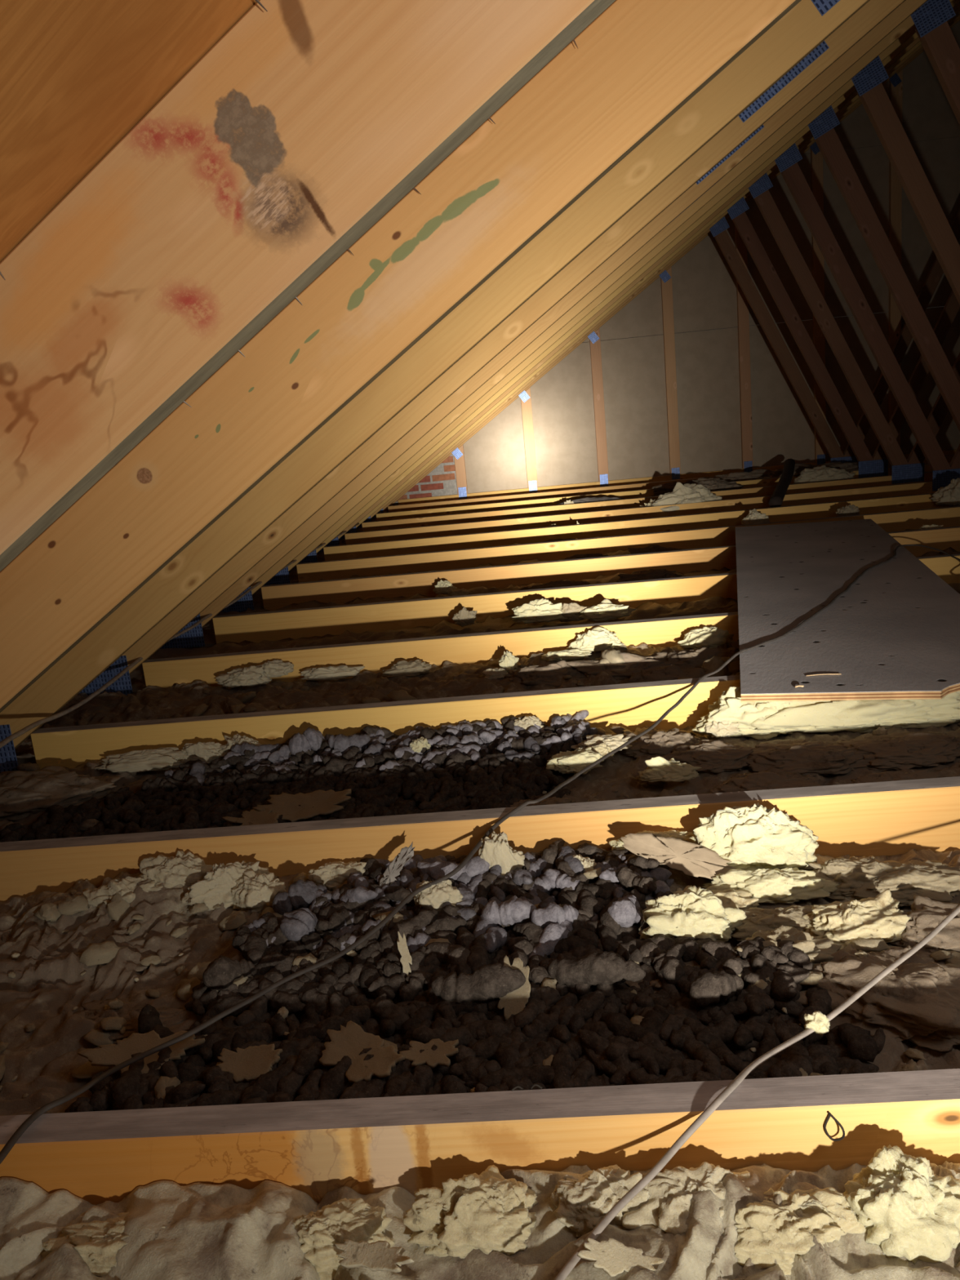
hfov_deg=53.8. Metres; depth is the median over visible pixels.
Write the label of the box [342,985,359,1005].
dropping
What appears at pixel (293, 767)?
dropping
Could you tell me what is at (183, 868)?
tuft
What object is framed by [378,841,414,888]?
scrap
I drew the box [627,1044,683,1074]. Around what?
dropping
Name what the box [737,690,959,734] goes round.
tuft
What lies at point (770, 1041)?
dropping
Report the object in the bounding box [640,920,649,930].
dropping
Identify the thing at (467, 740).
dropping
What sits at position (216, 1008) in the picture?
dropping
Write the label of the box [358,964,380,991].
dropping
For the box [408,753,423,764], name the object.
dropping
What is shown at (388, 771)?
dropping
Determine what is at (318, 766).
dropping
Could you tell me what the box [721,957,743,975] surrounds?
dropping
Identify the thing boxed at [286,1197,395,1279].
tuft
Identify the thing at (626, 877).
dropping
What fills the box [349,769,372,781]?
dropping
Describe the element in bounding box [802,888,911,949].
tuft
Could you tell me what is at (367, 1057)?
dropping
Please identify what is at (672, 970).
dropping
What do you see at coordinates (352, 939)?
dropping
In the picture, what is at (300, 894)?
dropping
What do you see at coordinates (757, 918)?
tuft
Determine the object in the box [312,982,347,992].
dropping
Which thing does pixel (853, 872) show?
tuft
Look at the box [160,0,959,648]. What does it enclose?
roof truss
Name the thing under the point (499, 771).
dropping
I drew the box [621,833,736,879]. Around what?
paper scrap
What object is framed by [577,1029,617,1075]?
dropping
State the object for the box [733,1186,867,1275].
tuft
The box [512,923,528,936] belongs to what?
dropping
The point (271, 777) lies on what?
dropping
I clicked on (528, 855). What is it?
dropping
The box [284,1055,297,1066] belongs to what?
dropping
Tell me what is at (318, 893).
dropping
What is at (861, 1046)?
dropping
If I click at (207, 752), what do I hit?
tuft
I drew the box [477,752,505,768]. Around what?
dropping
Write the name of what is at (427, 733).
dropping
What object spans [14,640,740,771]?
insulation batt
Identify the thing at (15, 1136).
cable
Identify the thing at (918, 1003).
piece
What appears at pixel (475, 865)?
dropping
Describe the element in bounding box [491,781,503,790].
dropping
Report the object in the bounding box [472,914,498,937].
dropping
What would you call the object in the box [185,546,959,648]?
insulation batt
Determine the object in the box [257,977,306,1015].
dropping
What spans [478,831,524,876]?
tuft
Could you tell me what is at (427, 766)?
dropping
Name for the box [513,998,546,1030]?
dropping
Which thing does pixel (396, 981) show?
dropping
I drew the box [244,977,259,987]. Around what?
dropping
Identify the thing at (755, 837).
tuft
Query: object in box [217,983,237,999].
dropping
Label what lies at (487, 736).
dropping
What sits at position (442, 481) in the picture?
brick wall
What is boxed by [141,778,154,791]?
dropping
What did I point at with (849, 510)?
tuft
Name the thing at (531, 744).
dropping
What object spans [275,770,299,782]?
dropping
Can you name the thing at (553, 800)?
tuft
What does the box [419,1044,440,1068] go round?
dropping
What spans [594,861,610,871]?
dropping
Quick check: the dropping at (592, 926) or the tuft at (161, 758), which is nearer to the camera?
the dropping at (592, 926)
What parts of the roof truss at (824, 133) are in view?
nail plate, nail plate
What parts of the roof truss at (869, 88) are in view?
nail plate, nail plate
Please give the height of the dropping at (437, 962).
0.027 m
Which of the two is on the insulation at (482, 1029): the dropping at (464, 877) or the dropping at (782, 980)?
the dropping at (782, 980)
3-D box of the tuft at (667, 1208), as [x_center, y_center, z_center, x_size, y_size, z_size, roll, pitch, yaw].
[0.172,0.440,0.730,0.118,0.056,0.078,0,14,21]
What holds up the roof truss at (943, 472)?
on the floor
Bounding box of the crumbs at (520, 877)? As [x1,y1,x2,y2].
[240,837,673,949]
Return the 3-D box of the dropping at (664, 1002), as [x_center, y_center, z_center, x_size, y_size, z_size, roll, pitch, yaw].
[0.209,0.396,1.020,0.063,0.032,0.023,3,15,32]
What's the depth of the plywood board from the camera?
2.30 m
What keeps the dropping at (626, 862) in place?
on the crumbs at (520, 877)
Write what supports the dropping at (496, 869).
on the insulation at (482, 1029)
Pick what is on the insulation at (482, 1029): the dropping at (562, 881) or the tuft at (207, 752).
the dropping at (562, 881)
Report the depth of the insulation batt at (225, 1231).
0.73 m
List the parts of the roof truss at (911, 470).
nail plate, nail plate, nail plate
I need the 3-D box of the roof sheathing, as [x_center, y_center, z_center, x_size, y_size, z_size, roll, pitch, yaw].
[1.347,-2.133,2.978,5.760,3.962,9.282,-5,13,4]
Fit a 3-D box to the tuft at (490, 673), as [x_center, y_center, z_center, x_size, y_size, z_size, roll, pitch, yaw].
[0.038,0.084,2.382,0.067,0.027,0.046,-5,13,4]
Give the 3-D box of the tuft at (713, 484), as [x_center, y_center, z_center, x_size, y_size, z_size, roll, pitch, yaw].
[1.487,-1.046,6.481,0.624,0.125,0.334,-2,13,13]
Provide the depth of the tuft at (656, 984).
1.07 m
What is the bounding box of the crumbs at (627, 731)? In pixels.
[542,729,631,800]
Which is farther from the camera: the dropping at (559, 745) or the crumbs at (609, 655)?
the crumbs at (609, 655)
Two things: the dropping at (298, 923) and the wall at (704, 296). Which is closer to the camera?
the dropping at (298, 923)
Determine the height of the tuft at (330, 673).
0.039 m
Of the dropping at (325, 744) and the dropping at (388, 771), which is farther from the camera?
the dropping at (325, 744)
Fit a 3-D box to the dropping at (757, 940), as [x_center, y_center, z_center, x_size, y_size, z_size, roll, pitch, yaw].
[0.311,0.352,1.067,0.024,0.024,0.060,0,14,23]
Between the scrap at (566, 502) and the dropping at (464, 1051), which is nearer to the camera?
the dropping at (464, 1051)
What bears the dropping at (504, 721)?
on the crumbs at (575, 721)
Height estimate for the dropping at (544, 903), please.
0.029 m
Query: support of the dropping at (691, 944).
on the insulation at (482, 1029)
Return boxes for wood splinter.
[795,684,804,688]
[805,673,841,675]
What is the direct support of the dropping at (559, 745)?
on the insulation at (529, 775)
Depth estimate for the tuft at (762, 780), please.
1.56 m
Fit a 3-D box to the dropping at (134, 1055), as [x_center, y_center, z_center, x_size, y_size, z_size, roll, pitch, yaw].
[-0.366,0.448,1.032,0.022,0.032,0.076,-8,13,-13]
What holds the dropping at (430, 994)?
on the insulation at (482, 1029)
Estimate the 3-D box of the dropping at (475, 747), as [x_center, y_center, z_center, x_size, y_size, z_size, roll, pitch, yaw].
[-0.034,0.216,1.833,0.071,0.026,0.026,-7,13,-9]
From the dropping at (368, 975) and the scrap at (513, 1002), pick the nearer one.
the scrap at (513, 1002)
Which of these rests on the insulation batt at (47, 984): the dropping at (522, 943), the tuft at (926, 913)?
the tuft at (926, 913)
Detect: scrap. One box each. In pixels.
[77,1030,204,1074]
[217,1044,282,1083]
[222,808,279,826]
[252,788,351,822]
[319,1020,404,1083]
[333,1239,413,1272]
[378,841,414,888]
[396,931,412,975]
[399,1038,458,1068]
[497,955,530,1020]
[564,499,573,504]
[577,1237,663,1277]
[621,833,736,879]
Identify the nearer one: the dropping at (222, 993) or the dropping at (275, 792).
the dropping at (222, 993)
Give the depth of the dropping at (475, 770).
1.71 m
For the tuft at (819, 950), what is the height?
0.053 m
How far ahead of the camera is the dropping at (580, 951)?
1.11 m
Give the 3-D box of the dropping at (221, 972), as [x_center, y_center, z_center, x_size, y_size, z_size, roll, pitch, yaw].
[-0.299,0.393,1.122,0.047,0.043,0.053,0,14,24]
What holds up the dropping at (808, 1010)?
on the insulation at (482, 1029)
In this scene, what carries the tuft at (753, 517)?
on the insulation batt at (293, 575)
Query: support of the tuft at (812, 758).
on the insulation batt at (623, 775)
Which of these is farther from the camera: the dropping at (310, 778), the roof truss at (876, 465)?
the roof truss at (876, 465)
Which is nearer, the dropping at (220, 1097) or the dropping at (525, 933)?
the dropping at (220, 1097)
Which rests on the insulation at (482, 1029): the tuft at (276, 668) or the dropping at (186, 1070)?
the dropping at (186, 1070)
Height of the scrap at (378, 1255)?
0.033 m
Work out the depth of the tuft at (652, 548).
4.17 m
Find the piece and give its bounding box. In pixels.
[795,951,959,1051]
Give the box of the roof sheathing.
[0,0,616,572]
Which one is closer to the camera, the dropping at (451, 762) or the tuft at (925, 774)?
the tuft at (925, 774)
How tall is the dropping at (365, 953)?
0.026 m
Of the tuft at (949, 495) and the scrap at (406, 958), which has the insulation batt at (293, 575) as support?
the tuft at (949, 495)
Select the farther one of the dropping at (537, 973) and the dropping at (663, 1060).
the dropping at (537, 973)
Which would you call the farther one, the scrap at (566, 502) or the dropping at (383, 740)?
the scrap at (566, 502)
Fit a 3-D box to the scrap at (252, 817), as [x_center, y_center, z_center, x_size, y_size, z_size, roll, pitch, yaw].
[-0.384,0.304,1.588,0.095,0.024,0.055,-7,13,-7]
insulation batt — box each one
[0,721,959,826]
[0,848,959,1115]
[0,1154,959,1279]
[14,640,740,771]
[129,582,959,692]
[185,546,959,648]
[252,528,916,609]
[288,534,625,583]
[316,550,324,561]
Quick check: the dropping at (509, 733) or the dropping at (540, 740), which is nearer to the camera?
the dropping at (540, 740)
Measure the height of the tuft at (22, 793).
0.052 m
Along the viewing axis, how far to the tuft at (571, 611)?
2.92 m
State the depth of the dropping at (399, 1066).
0.95 m
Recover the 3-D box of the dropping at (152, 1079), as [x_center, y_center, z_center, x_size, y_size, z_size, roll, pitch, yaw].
[-0.325,0.458,0.963,0.050,0.020,0.018,5,16,38]
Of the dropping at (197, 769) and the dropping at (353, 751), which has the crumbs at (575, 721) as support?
the dropping at (197, 769)
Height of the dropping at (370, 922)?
0.030 m
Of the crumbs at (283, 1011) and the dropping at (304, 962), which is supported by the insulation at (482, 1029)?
the dropping at (304, 962)
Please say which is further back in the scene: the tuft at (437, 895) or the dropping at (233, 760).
the dropping at (233, 760)
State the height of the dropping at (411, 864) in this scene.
0.035 m
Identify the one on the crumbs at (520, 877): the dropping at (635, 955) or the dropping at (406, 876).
the dropping at (406, 876)
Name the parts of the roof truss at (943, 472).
nail plate, nail plate, nail plate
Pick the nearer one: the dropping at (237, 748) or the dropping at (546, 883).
the dropping at (546, 883)
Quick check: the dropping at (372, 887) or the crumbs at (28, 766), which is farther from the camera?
the crumbs at (28, 766)
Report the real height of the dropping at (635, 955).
0.025 m
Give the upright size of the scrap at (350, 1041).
0.020 m
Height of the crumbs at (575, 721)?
0.062 m
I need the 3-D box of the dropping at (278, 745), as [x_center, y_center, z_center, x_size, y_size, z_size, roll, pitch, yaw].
[-0.432,0.227,1.928,0.065,0.027,0.027,-13,15,-30]
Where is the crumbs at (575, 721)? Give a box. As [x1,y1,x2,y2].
[173,710,590,782]
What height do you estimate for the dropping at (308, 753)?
0.025 m
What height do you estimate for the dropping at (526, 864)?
0.030 m
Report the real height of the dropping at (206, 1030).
0.023 m
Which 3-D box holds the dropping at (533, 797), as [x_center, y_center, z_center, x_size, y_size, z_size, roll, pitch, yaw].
[0.076,0.275,1.606,0.089,0.034,0.022,2,15,31]
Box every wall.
[386,453,457,510]
[462,20,959,493]
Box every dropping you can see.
[88,1081,116,1111]
[121,821,146,834]
[131,1052,142,1057]
[137,1004,173,1038]
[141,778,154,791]
[146,1075,174,1093]
[158,777,175,787]
[164,769,173,778]
[177,1054,205,1083]
[178,823,189,830]
[182,806,199,822]
[187,1088,243,1106]
[188,1018,214,1035]
[189,760,206,786]
[199,995,244,1022]
[202,955,255,991]
[204,1065,229,1093]
[214,772,225,780]
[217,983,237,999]
[222,773,241,784]
[226,755,249,765]
[231,742,276,755]
[231,926,251,951]
[234,995,267,1026]
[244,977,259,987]
[244,1062,293,1093]
[245,772,278,784]
[246,763,260,773]
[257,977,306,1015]
[266,929,275,947]
[267,744,289,763]
[271,743,280,753]
[271,789,282,795]
[271,880,327,915]
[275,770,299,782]
[275,1026,324,1049]
[276,983,300,1013]
[276,1070,308,1099]
[280,907,317,942]
[280,932,320,955]
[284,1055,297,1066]
[285,764,298,771]
[288,727,322,755]
[290,958,312,973]
[293,773,314,784]
[295,749,314,756]
[299,786,307,791]
[311,888,332,908]
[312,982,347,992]
[314,764,322,772]
[315,1055,351,1100]
[316,739,329,755]
[317,948,349,977]
[321,992,386,1018]
[321,1042,333,1067]
[322,733,331,740]
[327,908,354,930]
[328,733,370,753]
[328,748,342,756]
[330,885,378,903]
[338,1059,415,1099]
[340,934,360,951]
[342,746,359,758]
[342,781,359,796]
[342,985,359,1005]
[343,757,356,772]
[346,872,368,888]
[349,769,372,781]
[351,947,371,986]
[355,857,390,874]
[357,752,385,764]
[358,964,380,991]
[358,1047,373,1060]
[360,919,386,932]
[362,866,386,884]
[363,742,384,755]
[368,884,381,890]
[375,901,395,911]
[376,735,386,743]
[376,874,408,909]
[379,915,419,942]
[381,768,397,773]
[382,751,399,762]
[382,808,394,816]
[383,885,415,906]
[384,951,400,963]
[384,1070,433,1096]
[388,946,426,996]
[391,1048,406,1074]
[399,868,413,888]
[399,974,424,1001]
[402,736,417,746]
[402,857,416,872]
[405,969,449,987]
[406,907,441,939]
[406,932,431,953]
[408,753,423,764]
[416,855,489,881]
[418,728,435,739]
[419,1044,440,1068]
[422,762,436,772]
[424,948,441,966]
[426,942,471,973]
[426,987,435,1004]
[431,962,525,1004]
[432,746,451,751]
[434,725,448,737]
[442,800,490,810]
[444,734,465,747]
[444,759,459,768]
[447,878,454,886]
[448,766,466,777]
[452,743,480,754]
[453,1044,475,1062]
[455,926,475,950]
[457,871,472,884]
[457,907,476,920]
[460,733,483,745]
[461,723,471,735]
[466,764,494,782]
[466,789,479,798]
[468,873,483,896]
[469,902,484,915]
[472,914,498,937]
[474,1075,488,1092]
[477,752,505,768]
[479,731,497,743]
[481,895,536,926]
[483,720,496,729]
[483,926,506,953]
[487,896,501,904]
[489,764,507,777]
[489,864,505,901]
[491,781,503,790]
[497,740,511,753]
[497,955,511,965]
[501,715,524,725]
[502,730,515,741]
[502,859,530,876]
[504,749,535,761]
[506,936,533,957]
[507,786,521,792]
[509,795,546,804]
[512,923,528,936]
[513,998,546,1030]
[520,880,534,892]
[523,736,540,754]
[523,852,536,862]
[528,920,573,960]
[528,964,548,985]
[530,902,578,928]
[533,736,546,745]
[533,868,560,893]
[537,895,556,908]
[543,726,562,733]
[546,951,645,985]
[548,953,571,963]
[551,715,566,727]
[551,742,563,754]
[551,1051,571,1088]
[554,855,577,878]
[555,872,581,890]
[555,982,568,995]
[556,844,583,875]
[556,893,573,904]
[568,946,595,957]
[571,920,617,937]
[572,727,582,744]
[573,882,602,897]
[574,982,594,995]
[577,842,632,856]
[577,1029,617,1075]
[582,727,597,736]
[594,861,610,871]
[594,877,613,890]
[596,911,621,951]
[599,868,620,884]
[600,1011,659,1041]
[604,1039,672,1062]
[607,894,640,927]
[609,1059,646,1085]
[616,866,657,894]
[622,855,659,871]
[622,948,643,964]
[623,853,638,864]
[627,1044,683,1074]
[628,1067,658,1084]
[639,942,662,957]
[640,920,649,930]
[640,1005,675,1035]
[652,996,702,1011]
[653,880,670,894]
[653,890,673,899]
[653,951,684,986]
[674,936,699,962]
[687,971,698,982]
[688,970,743,1007]
[697,1071,720,1080]
[701,940,737,959]
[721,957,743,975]
[723,1053,768,1078]
[733,1010,770,1048]
[745,936,765,961]
[745,984,766,1016]
[753,1022,780,1061]
[767,1053,813,1077]
[768,1016,798,1043]
[770,960,799,1002]
[776,939,812,970]
[798,1005,814,1026]
[805,987,817,997]
[818,1061,839,1075]
[837,1022,877,1062]
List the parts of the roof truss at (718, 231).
nail plate, nail plate, nail plate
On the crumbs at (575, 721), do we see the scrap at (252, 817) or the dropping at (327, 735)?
the dropping at (327, 735)
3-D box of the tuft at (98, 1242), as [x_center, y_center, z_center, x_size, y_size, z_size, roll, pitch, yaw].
[-0.286,0.488,0.757,0.154,0.039,0.062,-3,13,10]
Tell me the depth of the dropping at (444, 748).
1.83 m
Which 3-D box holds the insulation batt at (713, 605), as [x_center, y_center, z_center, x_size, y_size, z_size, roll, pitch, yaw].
[1.589,-0.123,2.795,5.580,0.068,0.568,-5,13,4]
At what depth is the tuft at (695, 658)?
2.33 m
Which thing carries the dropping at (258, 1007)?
on the insulation at (482, 1029)
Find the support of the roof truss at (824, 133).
on the floor
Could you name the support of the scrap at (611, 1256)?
on the insulation batt at (225, 1231)
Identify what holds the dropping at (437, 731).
on the insulation at (529, 775)
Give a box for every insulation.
[0,716,587,842]
[64,839,885,1112]
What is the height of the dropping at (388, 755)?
0.033 m
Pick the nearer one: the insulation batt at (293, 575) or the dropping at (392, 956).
the dropping at (392, 956)
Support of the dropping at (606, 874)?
on the crumbs at (520, 877)
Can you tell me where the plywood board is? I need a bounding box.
[735,519,959,702]
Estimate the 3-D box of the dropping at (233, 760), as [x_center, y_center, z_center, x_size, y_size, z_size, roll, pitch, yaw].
[-0.483,0.243,1.898,0.061,0.027,0.028,-7,13,-6]
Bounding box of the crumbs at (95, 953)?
[0,853,959,1106]
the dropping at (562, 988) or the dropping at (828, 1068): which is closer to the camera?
the dropping at (828, 1068)
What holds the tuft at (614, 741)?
on the insulation batt at (623, 775)
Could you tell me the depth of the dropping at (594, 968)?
1.04 m
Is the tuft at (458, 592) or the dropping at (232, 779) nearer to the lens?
the dropping at (232, 779)
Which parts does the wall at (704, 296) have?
fibreboard panel, fibreboard panel, fibreboard panel, fibreboard panel, fibreboard panel, fibreboard panel, fibreboard panel, fibreboard panel, fibreboard panel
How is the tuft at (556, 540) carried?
on the insulation batt at (293, 575)
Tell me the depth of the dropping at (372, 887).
1.29 m
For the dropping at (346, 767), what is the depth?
1.81 m
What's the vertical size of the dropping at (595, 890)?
0.025 m
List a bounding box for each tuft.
[0,765,124,820]
[40,1212,165,1276]
[57,988,186,1048]
[61,937,182,980]
[80,876,164,908]
[94,746,186,773]
[137,850,213,888]
[175,742,224,764]
[181,860,270,912]
[215,665,271,688]
[217,733,261,757]
[231,870,286,912]
[258,659,294,677]
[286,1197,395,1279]
[299,665,364,680]
[306,861,366,889]
[381,659,431,676]
[403,1164,537,1258]
[408,736,431,752]
[413,879,463,909]
[432,579,457,594]
[447,588,470,595]
[452,606,477,626]
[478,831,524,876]
[482,667,508,679]
[496,660,586,688]
[498,650,519,671]
[510,796,573,807]
[511,598,567,623]
[513,715,544,736]
[524,580,590,590]
[537,537,575,542]
[541,648,591,661]
[546,746,604,773]
[550,1164,650,1238]
[560,602,587,622]
[564,553,608,559]
[565,652,671,679]
[566,626,624,651]
[570,733,631,751]
[573,853,595,873]
[578,598,635,621]
[583,742,613,759]
[608,830,693,853]
[616,568,681,582]
[620,727,700,757]
[621,664,705,684]
[622,957,701,993]
[622,1161,750,1235]
[626,544,687,554]
[637,755,702,782]
[638,885,746,942]
[639,497,658,506]
[644,481,722,511]
[651,477,744,496]
[653,647,739,667]
[661,738,765,773]
[672,888,759,910]
[677,626,734,648]
[684,802,818,871]
[690,685,794,739]
[702,866,839,903]
[703,720,740,737]
[704,468,774,481]
[710,771,825,793]
[717,1271,746,1279]
[730,905,813,942]
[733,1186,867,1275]
[734,924,842,966]
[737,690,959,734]
[740,740,867,776]
[741,508,770,524]
[756,462,858,479]
[793,465,855,484]
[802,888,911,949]
[804,1010,830,1035]
[806,855,895,900]
[835,504,859,516]
[837,731,959,770]
[842,1144,959,1264]
[849,859,959,906]
[850,769,942,783]
[885,895,959,953]
[919,524,943,529]
[930,477,959,506]
[954,1257,959,1271]
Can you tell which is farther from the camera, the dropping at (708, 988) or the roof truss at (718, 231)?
the roof truss at (718, 231)
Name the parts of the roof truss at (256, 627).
nail plate, nail plate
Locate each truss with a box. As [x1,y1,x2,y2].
[0,0,870,773]
[0,0,959,902]
[0,0,959,1204]
[77,0,906,695]
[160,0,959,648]
[221,0,959,612]
[262,0,959,586]
[298,0,959,563]
[318,1,959,552]
[339,7,959,538]
[356,11,959,528]
[370,14,959,519]
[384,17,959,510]
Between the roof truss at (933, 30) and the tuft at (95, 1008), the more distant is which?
the roof truss at (933, 30)
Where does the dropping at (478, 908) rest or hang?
on the insulation at (482, 1029)
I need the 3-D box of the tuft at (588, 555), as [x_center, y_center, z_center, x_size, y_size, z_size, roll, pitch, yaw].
[0.454,-0.354,4.170,0.260,0.052,0.122,-4,13,7]
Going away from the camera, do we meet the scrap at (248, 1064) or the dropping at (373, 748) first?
the scrap at (248, 1064)
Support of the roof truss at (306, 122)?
on the floor
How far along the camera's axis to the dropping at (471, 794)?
1.63 m
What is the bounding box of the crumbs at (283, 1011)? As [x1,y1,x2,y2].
[11,888,804,1093]
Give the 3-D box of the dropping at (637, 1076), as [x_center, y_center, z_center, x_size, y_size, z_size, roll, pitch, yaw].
[0.178,0.427,0.902,0.074,0.027,0.020,-2,13,17]
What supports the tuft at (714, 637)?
on the insulation batt at (451, 679)
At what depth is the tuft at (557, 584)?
3.51 m
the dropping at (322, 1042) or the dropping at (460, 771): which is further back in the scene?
the dropping at (460, 771)
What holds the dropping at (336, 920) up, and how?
on the insulation at (482, 1029)
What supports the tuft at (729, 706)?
on the tuft at (865, 716)
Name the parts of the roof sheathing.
sheathing panel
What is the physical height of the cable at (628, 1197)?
0.039 m
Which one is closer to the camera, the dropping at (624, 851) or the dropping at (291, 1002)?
the dropping at (291, 1002)
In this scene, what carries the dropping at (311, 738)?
on the insulation at (529, 775)
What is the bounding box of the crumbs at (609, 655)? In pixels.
[188,644,740,716]
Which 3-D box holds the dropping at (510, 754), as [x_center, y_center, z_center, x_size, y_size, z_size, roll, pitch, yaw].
[0.077,0.222,1.796,0.062,0.034,0.024,-9,13,-14]
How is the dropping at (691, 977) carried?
on the insulation at (482, 1029)
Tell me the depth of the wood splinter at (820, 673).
1.85 m
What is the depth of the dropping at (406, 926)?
1.18 m
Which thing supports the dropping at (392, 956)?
on the insulation at (482, 1029)
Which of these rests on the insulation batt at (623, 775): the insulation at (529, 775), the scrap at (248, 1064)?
the insulation at (529, 775)
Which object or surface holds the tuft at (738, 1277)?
on the insulation batt at (225, 1231)
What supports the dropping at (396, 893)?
on the insulation at (482, 1029)
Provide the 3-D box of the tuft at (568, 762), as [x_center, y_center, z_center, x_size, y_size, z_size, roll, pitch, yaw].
[0.173,0.218,1.715,0.104,0.045,0.060,-2,13,16]
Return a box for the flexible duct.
[768,458,795,506]
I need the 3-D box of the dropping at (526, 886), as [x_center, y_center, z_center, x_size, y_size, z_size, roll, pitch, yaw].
[0.063,0.329,1.270,0.019,0.019,0.032,-11,14,-23]
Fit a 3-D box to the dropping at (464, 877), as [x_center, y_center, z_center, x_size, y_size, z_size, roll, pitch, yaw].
[-0.021,0.329,1.303,0.023,0.025,0.028,-7,13,-9]
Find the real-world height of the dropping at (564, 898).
0.024 m
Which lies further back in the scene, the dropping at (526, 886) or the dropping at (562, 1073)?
the dropping at (526, 886)
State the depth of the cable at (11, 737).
2.26 m
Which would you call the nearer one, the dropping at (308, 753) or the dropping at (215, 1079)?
the dropping at (215, 1079)
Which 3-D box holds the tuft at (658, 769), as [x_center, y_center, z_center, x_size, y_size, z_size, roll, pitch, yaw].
[0.326,0.218,1.622,0.112,0.046,0.050,-4,13,7]
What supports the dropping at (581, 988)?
on the insulation at (482, 1029)
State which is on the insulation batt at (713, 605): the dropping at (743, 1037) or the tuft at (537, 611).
the tuft at (537, 611)
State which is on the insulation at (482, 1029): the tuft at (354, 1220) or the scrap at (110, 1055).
the scrap at (110, 1055)
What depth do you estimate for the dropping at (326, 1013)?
1.05 m
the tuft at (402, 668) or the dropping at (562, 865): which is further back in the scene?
the tuft at (402, 668)
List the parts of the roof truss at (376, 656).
nail plate, nail plate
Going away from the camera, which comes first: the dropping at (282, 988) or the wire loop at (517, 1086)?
the wire loop at (517, 1086)
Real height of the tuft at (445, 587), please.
0.060 m
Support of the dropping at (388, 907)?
on the insulation at (482, 1029)
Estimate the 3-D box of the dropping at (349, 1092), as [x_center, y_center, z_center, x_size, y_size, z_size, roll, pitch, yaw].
[-0.101,0.441,0.942,0.095,0.028,0.024,-14,15,-34]
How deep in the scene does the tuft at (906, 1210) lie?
0.69 m
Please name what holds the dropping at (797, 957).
on the insulation at (482, 1029)
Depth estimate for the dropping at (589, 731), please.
1.89 m
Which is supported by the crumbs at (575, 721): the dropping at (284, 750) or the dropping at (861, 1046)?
the dropping at (284, 750)
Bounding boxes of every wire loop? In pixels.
[511,1084,542,1091]
[823,1111,844,1141]
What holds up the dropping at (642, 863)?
on the crumbs at (520, 877)
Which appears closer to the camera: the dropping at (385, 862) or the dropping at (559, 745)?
the dropping at (385, 862)
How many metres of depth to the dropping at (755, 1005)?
0.98 m
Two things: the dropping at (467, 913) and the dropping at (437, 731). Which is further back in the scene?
the dropping at (437, 731)
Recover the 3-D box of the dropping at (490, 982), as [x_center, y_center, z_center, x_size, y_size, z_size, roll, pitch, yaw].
[-0.002,0.381,1.044,0.106,0.043,0.041,-4,13,6]
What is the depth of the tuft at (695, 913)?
1.13 m
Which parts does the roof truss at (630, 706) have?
nail plate, nail plate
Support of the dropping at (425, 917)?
on the insulation at (482, 1029)
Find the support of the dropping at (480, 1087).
on the insulation at (482, 1029)
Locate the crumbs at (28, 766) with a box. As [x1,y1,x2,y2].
[0,722,959,831]
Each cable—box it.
[0,523,359,747]
[0,544,959,1164]
[554,905,959,1279]
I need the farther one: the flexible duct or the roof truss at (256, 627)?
the flexible duct
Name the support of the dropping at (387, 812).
on the insulation at (529, 775)
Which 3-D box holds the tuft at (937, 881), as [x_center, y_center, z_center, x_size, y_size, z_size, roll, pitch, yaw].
[0.568,0.312,1.227,0.184,0.043,0.104,-1,14,20]
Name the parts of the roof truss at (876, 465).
nail plate, nail plate, nail plate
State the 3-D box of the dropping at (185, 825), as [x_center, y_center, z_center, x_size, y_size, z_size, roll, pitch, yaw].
[-0.503,0.326,1.605,0.021,0.024,0.037,-7,13,-9]
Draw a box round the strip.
[555,496,624,505]
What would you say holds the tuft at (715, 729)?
on the insulation batt at (623, 775)
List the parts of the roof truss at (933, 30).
nail plate, nail plate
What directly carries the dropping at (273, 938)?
on the insulation at (482, 1029)
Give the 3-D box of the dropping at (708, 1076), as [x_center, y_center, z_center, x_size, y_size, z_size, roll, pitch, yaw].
[0.232,0.424,0.901,0.050,0.024,0.018,-2,13,16]
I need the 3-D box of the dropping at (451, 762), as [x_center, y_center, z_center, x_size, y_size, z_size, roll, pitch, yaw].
[-0.050,0.238,1.780,0.024,0.025,0.042,-12,15,-28]
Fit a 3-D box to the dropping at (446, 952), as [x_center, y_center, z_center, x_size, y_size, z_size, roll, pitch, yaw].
[-0.025,0.384,1.123,0.031,0.046,0.099,-17,17,-42]
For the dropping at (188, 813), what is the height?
0.035 m
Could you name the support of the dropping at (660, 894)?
on the insulation at (482, 1029)
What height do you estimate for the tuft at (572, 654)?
0.027 m
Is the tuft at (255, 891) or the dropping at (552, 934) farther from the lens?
the tuft at (255, 891)
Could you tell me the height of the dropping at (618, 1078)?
0.026 m
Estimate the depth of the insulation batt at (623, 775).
1.73 m
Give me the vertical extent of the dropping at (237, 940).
0.023 m
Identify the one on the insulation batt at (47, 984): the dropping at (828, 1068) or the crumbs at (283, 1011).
the crumbs at (283, 1011)
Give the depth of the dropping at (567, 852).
1.29 m
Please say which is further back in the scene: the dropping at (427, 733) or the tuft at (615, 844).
the dropping at (427, 733)
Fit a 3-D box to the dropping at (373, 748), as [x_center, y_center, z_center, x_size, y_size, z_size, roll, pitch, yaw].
[-0.206,0.216,1.875,0.033,0.032,0.084,-3,13,12]

